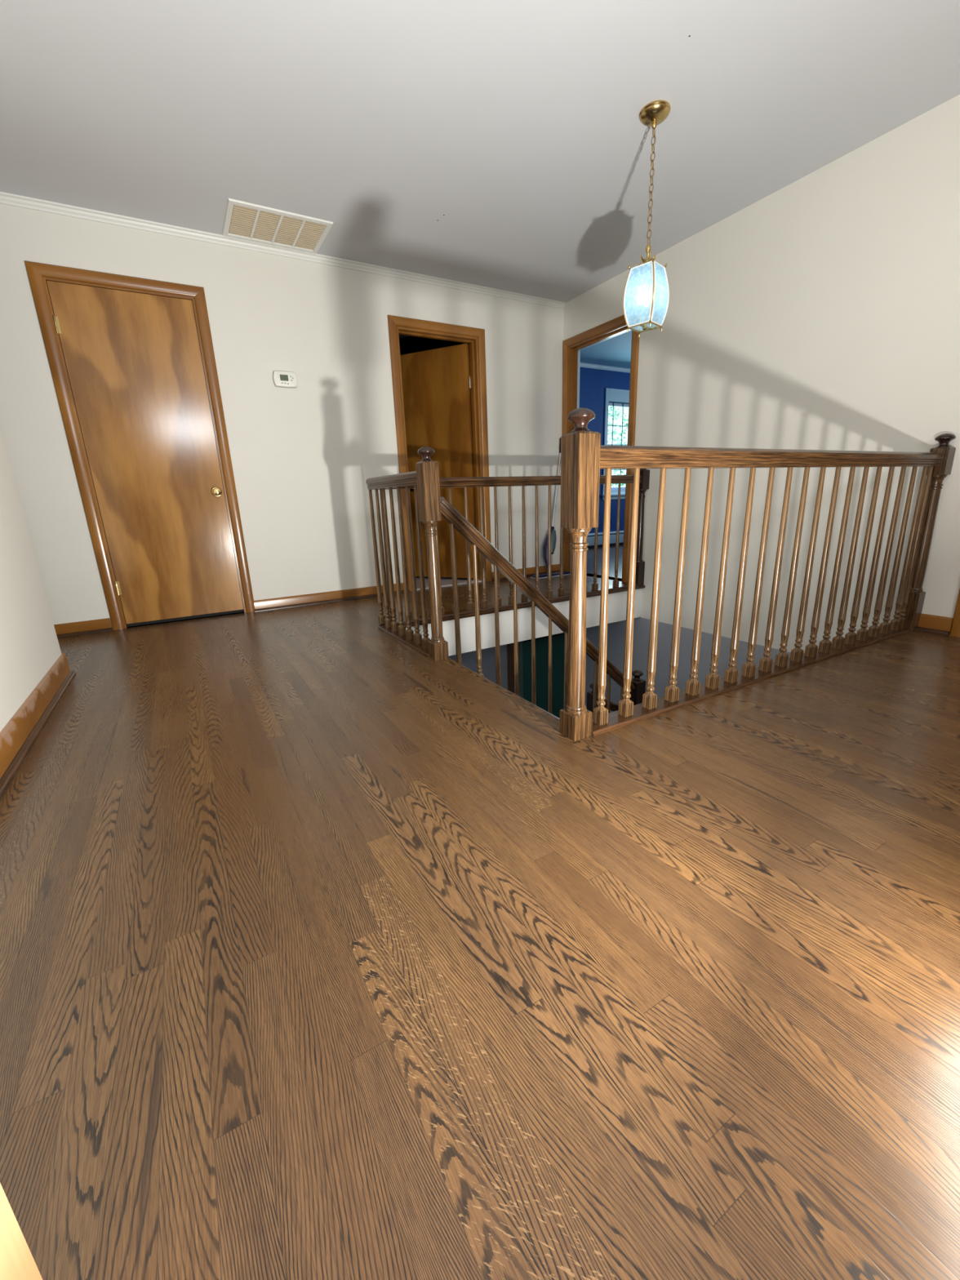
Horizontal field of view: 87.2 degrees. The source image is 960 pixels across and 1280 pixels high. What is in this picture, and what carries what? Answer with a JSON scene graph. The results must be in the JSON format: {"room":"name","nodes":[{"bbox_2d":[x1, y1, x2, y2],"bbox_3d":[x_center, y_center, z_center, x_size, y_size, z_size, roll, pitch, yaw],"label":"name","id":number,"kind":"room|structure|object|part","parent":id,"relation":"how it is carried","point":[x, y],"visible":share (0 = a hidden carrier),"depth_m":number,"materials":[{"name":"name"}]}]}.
{"room":"stair landing","nodes":[
{"label":"stair landing","id":0,"kind":"room"},
{"bbox_2d":[0,429,61,731],"bbox_3d":[-0.712,-0.380,-0.193,0.120,2.400,5.448,-11,18,-29],"label":"wall","id":1,"kind":"structure","parent":0,"point":[29,646],"depth_m":1.99,"materials":[{"name":"white paint"}]},
{"bbox_2d":[0,1182,42,1279],"bbox_3d":[-0.484,-0.205,-0.176,0.471,2.038,0.830,-11,18,-29],"label":"door","id":2,"kind":"structure","parent":1,"relation":"in","point":[17,1262],"depth_m":0.45,"materials":[{"name":"brown wood"}]},
{"bbox_2d":[0,653,75,799],"bbox_3d":[-1.385,0.374,1.441,0.030,0.112,2.390,-11,18,-29],"label":"baseboard","id":3,"kind":"structure","parent":1,"relation":"attached to","point":[20,734],"depth_m":1.78,"materials":[{"name":"brown wood"}]},
{"bbox_2d":[0,204,563,630],"bbox_3d":[-1.673,-1.291,3.627,5.592,2.750,0.220,-11,18,-29],"label":"wall","id":4,"kind":"structure","parent":0,"point":[303,457],"depth_m":3.62,"materials":[{"name":"white paint"}]},
{"bbox_2d":[53,617,112,638],"bbox_3d":[-3.208,0.047,2.896,1.800,0.082,0.030,-11,18,-29],"label":"baseboard","id":5,"kind":"structure","parent":4,"relation":"attached to","point":[81,628],"depth_m":3.25,"materials":[{"name":"brown wood"}]},
{"bbox_3d":[-3.204,0.079,2.900,1.800,0.019,0.018,-11,18,-29],"label":"shoe moulding","id":6,"kind":"part","parent":5,"relation":"part of","materials":[{"name":"brown wood"}]},
{"bbox_2d":[24,260,254,630],"bbox_3d":[-2.111,-1.158,3.301,0.880,2.102,0.179,-11,18,-29],"label":"door","id":7,"kind":"structure","parent":4,"relation":"in","point":[131,360],"depth_m":3.23,"materials":[{"name":"brown wood"}]},
{"bbox_3d":[-2.443,-1.082,3.073,0.064,2.102,0.018,-11,18,-29],"label":"casing","id":8,"kind":"part","parent":7,"relation":"part of","materials":[{"name":"brown wood"}]},
{"bbox_3d":[-2.127,-2.130,2.991,0.880,0.064,0.018,-11,18,-29],"label":"casing","id":9,"kind":"part","parent":7,"relation":"part of","materials":[{"name":"brown wood"}]},
{"bbox_3d":[-1.803,-1.015,3.456,0.066,0.066,0.065,-11,18,-29],"label":"knob","id":10,"kind":"part","parent":7,"relation":"part of","materials":[{"name":"gold metal"}]},
{"bbox_3d":[-1.739,-1.218,3.463,0.064,2.102,0.018,-11,18,-29],"label":"casing","id":11,"kind":"part","parent":7,"relation":"part of","materials":[{"name":"brown wood"}]},
{"bbox_2d":[0,191,565,309],"bbox_3d":[-1.655,-2.517,3.166,5.592,0.042,0.036,-11,18,-29],"label":"trim","id":12,"kind":"structure","parent":4,"relation":"attached to","point":[6,198],"depth_m":3.25,"materials":[{"name":"white paint"}]},
{"bbox_2d":[272,370,297,387],"bbox_3d":[-1.362,-1.823,3.526,0.163,0.102,0.031,-11,18,-29],"label":"thermostat","id":13,"kind":"object","parent":4,"relation":"attached to","point":[280,379],"visible":1,"depth_m":3.52,"materials":[{"name":"grey plastic"}]},
{"bbox_2d":[253,582,409,612],"bbox_3d":[-1.145,-0.352,4.039,1.241,0.082,0.030,-11,18,-29],"label":"baseboard","id":14,"kind":"structure","parent":4,"relation":"attached to","point":[276,603],"depth_m":3.96,"materials":[{"name":"brown wood"}]},
{"bbox_2d":[386,315,492,591],"bbox_3d":[-0.458,-1.571,4.546,0.848,2.102,0.689,-11,18,-29],"label":"door","id":15,"kind":"structure","parent":4,"relation":"in","point":[431,388],"depth_m":4.47,"materials":[{"name":"brown wood"}]},
{"bbox_3d":[-0.627,-1.433,4.079,0.064,2.102,0.018,-11,18,-29],"label":"casing","id":16,"kind":"part","parent":15,"relation":"part of","materials":[{"name":"brown wood"}]},
{"bbox_3d":[-0.325,-2.478,3.990,0.848,0.064,0.018,-11,18,-29],"label":"casing","id":17,"kind":"part","parent":15,"relation":"part of","materials":[{"name":"brown wood"}]},
{"bbox_3d":[0.050,-1.563,4.454,0.064,2.102,0.018,-11,18,-29],"label":"casing","id":18,"kind":"part","parent":15,"relation":"part of","materials":[{"name":"brown wood"}]},
{"bbox_2d":[492,564,559,581],"bbox_3d":[0.478,-0.665,4.938,0.838,0.082,0.030,-11,18,-29],"label":"baseboard","id":19,"kind":"structure","parent":4,"relation":"attached to","point":[530,571],"depth_m":4.97,"materials":[{"name":"brown wood"}]},
{"bbox_3d":[0.482,-0.634,4.942,0.838,0.019,0.018,-11,18,-29],"label":"shoe moulding","id":20,"kind":"part","parent":19,"relation":"part of","materials":[{"name":"brown wood"}]},
{"bbox_2d":[398,333,475,528],"bbox_3d":[-0.882,-1.967,5.312,2.392,2.520,2.292,-11,18,-29],"label":"wall","id":21,"kind":"structure","parent":0,"point":[407,344],"depth_m":5.55,"materials":[{"name":"grey paint"}]},
{"bbox_2d":[0,544,959,1279],"bbox_3d":[1.036,0.053,2.982,9.200,0.278,8.800,-11,18,-29],"label":"floor","id":22,"kind":"structure","parent":0,"point":[326,951],"depth_m":0.85,"materials":[{"name":"brown wood"}]},
{"bbox_2d":[365,471,430,657],"bbox_3d":[-0.447,-0.439,2.766,0.090,0.888,0.830,-11,18,-29],"label":"railing","id":23,"kind":"object","parent":22,"relation":"on","point":[415,641],"visible":0.99,"depth_m":2.75,"materials":[{"name":"brown wood"}]},
{"bbox_3d":[-0.458,-0.834,2.648,0.063,0.063,0.816,-11,18,-29],"label":"handrail","id":24,"kind":"part","parent":23,"relation":"part of","materials":[{"name":"brown wood"}]},
{"bbox_3d":[-0.431,-0.018,2.885,0.090,0.014,0.830,-11,18,-29],"label":"shoe plate","id":25,"kind":"part","parent":23,"relation":"part of","materials":[{"name":"brown wood"}]},
{"bbox_2d":[415,446,448,660],"bbox_3d":[-0.224,-0.387,2.379,0.077,0.985,0.077,-11,18,-29],"label":"newel post","id":26,"kind":"object","parent":22,"relation":"on","point":[427,470],"visible":1,"depth_m":2.32,"materials":[{"name":"brown wood"}]},
{"bbox_2d":[445,657,559,720],"bbox_3d":[-0.125,0.115,2.445,0.020,0.024,1.758,-11,18,-29],"label":"trim","id":27,"kind":"structure","parent":22,"relation":"attached to","point":[449,659],"depth_m":2.04,"materials":[{"name":"brown wood"}]},
{"bbox_2d":[377,475,641,625],"bbox_3d":[0.305,-0.700,3.595,2.266,0.888,0.090,-11,18,-29],"label":"railing","id":28,"kind":"object","parent":22,"relation":"on","point":[466,482],"visible":0.52,"depth_m":3.52,"materials":[{"name":"brown wood"}]},
{"bbox_3d":[0.320,-0.280,3.714,2.266,0.014,0.090,-11,18,-29],"label":"shoe plate","id":29,"kind":"part","parent":28,"relation":"part of","materials":[{"name":"brown wood"}]},
{"bbox_3d":[0.296,-1.098,3.486,2.252,0.063,0.063,-11,18,-29],"label":"handrail","id":30,"kind":"part","parent":28,"relation":"part of","materials":[{"name":"brown wood"}]},
{"bbox_2d":[530,437,569,578],"bbox_3d":[0.655,-1.248,4.777,0.463,1.276,0.221,-11,18,-29],"label":"mop","id":31,"kind":"object","parent":22,"relation":"on","point":[553,537],"visible":0.56,"depth_m":4.83,"materials":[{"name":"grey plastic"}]},
{"bbox_2d":[551,529,556,554],"bbox_3d":[0.695,-0.943,4.853,0.071,0.229,0.132,6,18,27],"label":"bottle","id":32,"kind":"object","parent":31,"relation":"on","point":[553,537],"depth_m":4.83,"materials":[{"name":"grey glass"}]},
{"bbox_2d":[559,407,600,741],"bbox_3d":[0.296,-0.165,1.521,0.077,0.985,0.077,-11,18,-29],"label":"newel post","id":33,"kind":"object","parent":22,"relation":"on","point":[580,447],"visible":1,"depth_m":1.46,"materials":[{"name":"brown wood"}]},
{"bbox_2d":[635,468,649,586],"bbox_3d":[1.314,-0.940,4.130,0.076,0.989,0.076,-11,18,-29],"label":"newel post","id":34,"kind":"object","parent":22,"relation":"on","point":[644,473],"visible":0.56,"depth_m":4.11,"materials":[{"name":"brown wood"}]},
{"bbox_2d":[591,444,942,736],"bbox_3d":[1.280,-0.303,2.060,2.184,0.888,0.090,-11,18,-28],"label":"railing","id":35,"kind":"object","parent":22,"relation":"on","point":[611,457],"visible":0.99,"depth_m":1.95,"materials":[{"name":"brown wood"}]},
{"bbox_3d":[1.295,0.117,2.178,2.184,0.014,0.090,-11,18,-28],"label":"shoe plate","id":36,"kind":"part","parent":35,"relation":"part of","materials":[{"name":"brown wood"}]},
{"bbox_3d":[1.265,-0.700,1.948,2.184,0.063,0.063,-11,18,-28],"label":"handrail","id":37,"kind":"part","parent":35,"relation":"part of","materials":[{"name":"brown wood"}]},
{"bbox_2d":[904,433,955,631],"bbox_3d":[2.263,-0.526,2.562,0.076,0.976,0.076,-11,18,-29],"label":"newel post","id":38,"kind":"object","parent":22,"relation":"on","point":[917,595],"visible":0.84,"depth_m":2.53,"materials":[{"name":"brown wood"}]},
{"bbox_3d":[1.041,0.802,2.907,2.284,1.620,1.055,-11,18,-29],"label":"staircase","id":39,"kind":"structure","parent":22,"relation":"attached to","visible":0},
{"bbox_2d":[440,497,635,713],"bbox_3d":[0.406,0.178,2.906,1.350,1.968,0.063,-11,18,-29],"label":"stair railing","id":40,"kind":"object","parent":39,"relation":"on","point":[457,522],"visible":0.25,"depth_m":2.66,"materials":[{"name":"brown wood"}]},
{"bbox_2d":[586,682,598,712],"bbox_3d":[0.774,0.745,3.434,0.076,0.964,0.076,-11,18,-29],"label":"newel post","id":41,"kind":"object","parent":39,"relation":"on","point":[589,694],"visible":0.11,"depth_m":3.32,"materials":[{"name":"brown wood"}]},
{"bbox_2d":[629,670,645,705],"bbox_3d":[1.044,0.698,3.426,0.080,1.039,0.080,-11,18,-29],"label":"newel post","id":42,"kind":"object","parent":39,"relation":"on","point":[637,693],"visible":0.3,"depth_m":3.28,"materials":[{"name":"brown wood"}]},
{"bbox_2d":[604,698,618,711],"bbox_3d":[0.890,0.446,3.372,0.229,0.163,0.056,-3,16,-3],"label":"railing","id":43,"kind":"object","parent":42,"relation":"attached to","point":[613,706],"visible":0.29,"depth_m":3.35,"materials":[{"name":"brown wood"}]},
{"bbox_2d":[0,0,959,368],"bbox_3d":[1.140,-2.379,2.050,9.300,0.101,8.192,-11,18,-29],"label":"ceiling","id":44,"kind":"structure","parent":0,"point":[500,144],"depth_m":2.23,"materials":[{"name":"white paint"}]},
{"bbox_2d":[222,197,333,253],"bbox_3d":[-1.249,-2.530,3.104,0.580,0.011,0.434,-11,18,-29],"label":"ceiling vent","id":45,"kind":"object","parent":44,"relation":"in","point":[244,220],"visible":1,"depth_m":3.08,"materials":[{"name":"white metal"}]},
{"bbox_2d":[622,99,671,337],"bbox_3d":[0.801,-1.952,2.384,0.167,0.880,0.167,13,22,43],"label":"pendant lantern","id":46,"kind":"object","parent":44,"relation":"hanging from","point":[646,297],"visible":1,"depth_m":2.40,"materials":[{"name":"glass"}]},
{"bbox_3d":[0.763,-1.682,2.510,0.026,0.245,0.148,13,22,43],"label":"glass panel","id":47,"kind":"part","parent":46,"relation":"part of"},
{"bbox_3d":[0.764,-1.656,2.417,0.148,0.245,0.026,13,22,43],"label":"glass panel","id":48,"kind":"part","parent":46,"relation":"part of","materials":[{"name":"blue glass"}]},
{"bbox_3d":[0.814,-1.588,2.486,0.101,0.107,0.078,-4,16,-8],"label":"candle arm","id":49,"kind":"part","parent":46,"relation":"part of","materials":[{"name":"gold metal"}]},
{"bbox_3d":[0.859,-1.686,2.509,0.148,0.245,0.026,13,22,43],"label":"glass panel","id":50,"kind":"part","parent":46,"relation":"part of","materials":[{"name":"glass"}]},
{"bbox_3d":[0.796,-2.084,2.347,0.017,0.489,0.018,-2,16,0],"label":"chain","id":51,"kind":"part","parent":46,"relation":"part of","materials":[{"name":"brown metal"}]},
{"bbox_3d":[0.796,-2.087,2.346,0.011,0.480,0.011,13,22,43],"label":"lamp cord","id":52,"kind":"part","parent":46,"relation":"part of","materials":[{"name":"gold metal"}]},
{"bbox_3d":[0.860,-1.660,2.417,0.026,0.245,0.148,13,22,43],"label":"glass panel","id":53,"kind":"part","parent":46,"relation":"part of","materials":[{"name":"blue glass"}]},
{"bbox_2d":[448,633,564,689],"bbox_3d":[-0.644,1.507,3.059,5.292,2.442,2.905,-11,18,-29],"label":"wall","id":54,"kind":"structure","parent":0,"point":[468,660],"depth_m":4.79,"materials":[{"name":"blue paint"}]},
{"bbox_2d":[579,367,630,533],"bbox_3d":[2.494,-2.122,5.567,3.688,2.400,3.792,-11,18,-29],"label":"wall","id":55,"kind":"structure","parent":0,"point":[593,383],"depth_m":6.91,"materials":[{"name":"paint"}]},
{"bbox_2d":[398,585,645,627],"bbox_3d":[0.407,-0.261,3.709,2.270,0.024,0.020,-11,18,-29],"label":"trim","id":56,"kind":"structure","parent":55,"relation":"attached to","point":[519,606],"depth_m":3.60,"materials":[{"name":"brown wood"}]},
{"bbox_2d":[579,362,630,373],"bbox_3d":[1.565,-3.638,6.717,3.488,0.042,0.036,-11,18,-29],"label":"trim","id":57,"kind":"structure","parent":55,"relation":"attached to","point":[582,365],"depth_m":6.78,"materials":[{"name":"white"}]},
{"bbox_2d":[586,530,623,548],"bbox_3d":[1.647,-1.445,7.321,3.300,0.207,0.060,-11,18,-29],"label":"baseboard heater","id":58,"kind":"object","parent":55,"relation":"attached to","point":[590,538],"visible":0.25,"depth_m":7.37,"materials":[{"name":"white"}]},
{"bbox_2d":[600,387,629,499],"bbox_3d":[2.087,-2.805,7.306,0.902,1.470,0.170,-11,18,-29],"label":"window","id":59,"kind":"structure","parent":55,"relation":"in","point":[611,394],"depth_m":7.07,"materials":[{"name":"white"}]},
{"bbox_3d":[2.141,-2.122,7.447,0.902,0.075,0.055,-11,18,-29],"label":"sill","id":60,"kind":"part","parent":59,"relation":"part of","materials":[{"name":"blue"}]},
{"bbox_3d":[2.076,-2.842,7.313,0.742,1.287,0.131,-11,18,-29],"label":"sash","id":61,"kind":"part","parent":59,"relation":"part of","materials":[{"name":"blue"}]},
{"bbox_2d":[563,94,959,712],"bbox_3d":[2.496,0.136,2.573,0.123,5.120,6.608,-11,18,-29],"label":"wall","id":62,"kind":"structure","parent":0,"point":[822,313],"depth_m":2.95,"materials":[{"name":"white paint"}]},
{"bbox_2d":[506,632,568,717],"bbox_3d":[0.620,0.893,5.294,0.772,2.320,0.060,-11,18,-29],"label":"door","id":63,"kind":"structure","parent":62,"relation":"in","point":[524,648],"depth_m":5.13,"materials":[{"name":"green"}]},
{"bbox_3d":[0.337,0.951,5.126,0.105,2.320,0.040,-11,18,-29],"label":"casing","id":64,"kind":"part","parent":63,"relation":"part of","materials":[{"name":"brown"}]},
{"bbox_3d":[0.411,0.935,5.176,0.075,2.320,0.025,-11,18,-29],"label":"sidelight frame","id":65,"kind":"part","parent":63,"relation":"part of","materials":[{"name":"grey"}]},
{"bbox_2d":[562,315,639,582],"bbox_3d":[1.074,-1.619,4.517,0.142,2.102,0.908,-11,18,-29],"label":"door frame","id":66,"kind":"structure","parent":62,"relation":"in","point":[572,346],"depth_m":4.35,"materials":[{"name":"brown wood"}]},
{"bbox_3d":[0.807,-1.700,4.840,0.018,2.102,0.064,-11,18,-29],"label":"casing","id":67,"kind":"part","parent":66,"relation":"part of","materials":[{"name":"brown wood"}]},
{"bbox_3d":[0.984,-2.589,4.211,0.018,0.064,0.908,-11,18,-29],"label":"casing","id":68,"kind":"part","parent":66,"relation":"part of","materials":[{"name":"brown wood"}]},
{"bbox_3d":[1.234,-1.517,4.135,0.018,2.102,0.064,-11,18,-29],"label":"casing","id":69,"kind":"part","parent":66,"relation":"part of","materials":[{"name":"brown wood"}]},
{"bbox_2d":[915,613,952,635],"bbox_3d":[2.348,-0.082,2.610,0.030,0.088,0.137,-11,18,-29],"label":"baseboard","id":70,"kind":"structure","parent":62,"relation":"attached to","point":[932,624],"depth_m":2.61,"materials":[{"name":"brown wood"}]},
{"bbox_3d":[2.344,-0.048,2.617,0.018,0.019,0.137,-11,18,-29],"label":"shoe moulding","id":71,"kind":"part","parent":70,"relation":"part of","materials":[{"name":"brown wood"}]},
{"bbox_2d":[949,588,959,636],"bbox_3d":[2.582,-0.938,1.902,0.018,2.102,0.913,-11,18,-29],"label":"door frame","id":72,"kind":"structure","parent":62,"relation":"in","point":[955,627],"depth_m":2.53,"materials":[{"name":"brown wood"}]},
{"label":"outside","id":73,"kind":"structure","parent":0,"visible":0},
{"bbox_3d":[-3.043,-1.026,17.711,22.000,0.100,21.200,-11,18,-29],"label":"ground","id":74,"kind":"structure","parent":73,"visible":0},
{"bbox_2d":[607,406,628,487],"bbox_3d":[1.870,-2.861,11.576,5.187,6.418,3.057,-11,18,-29],"label":"leafy tree","id":75,"kind":"object","parent":74,"relation":"on","point":[615,432],"visible":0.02,"depth_m":11.11,"materials":[{"name":"green plant"}]}
]}

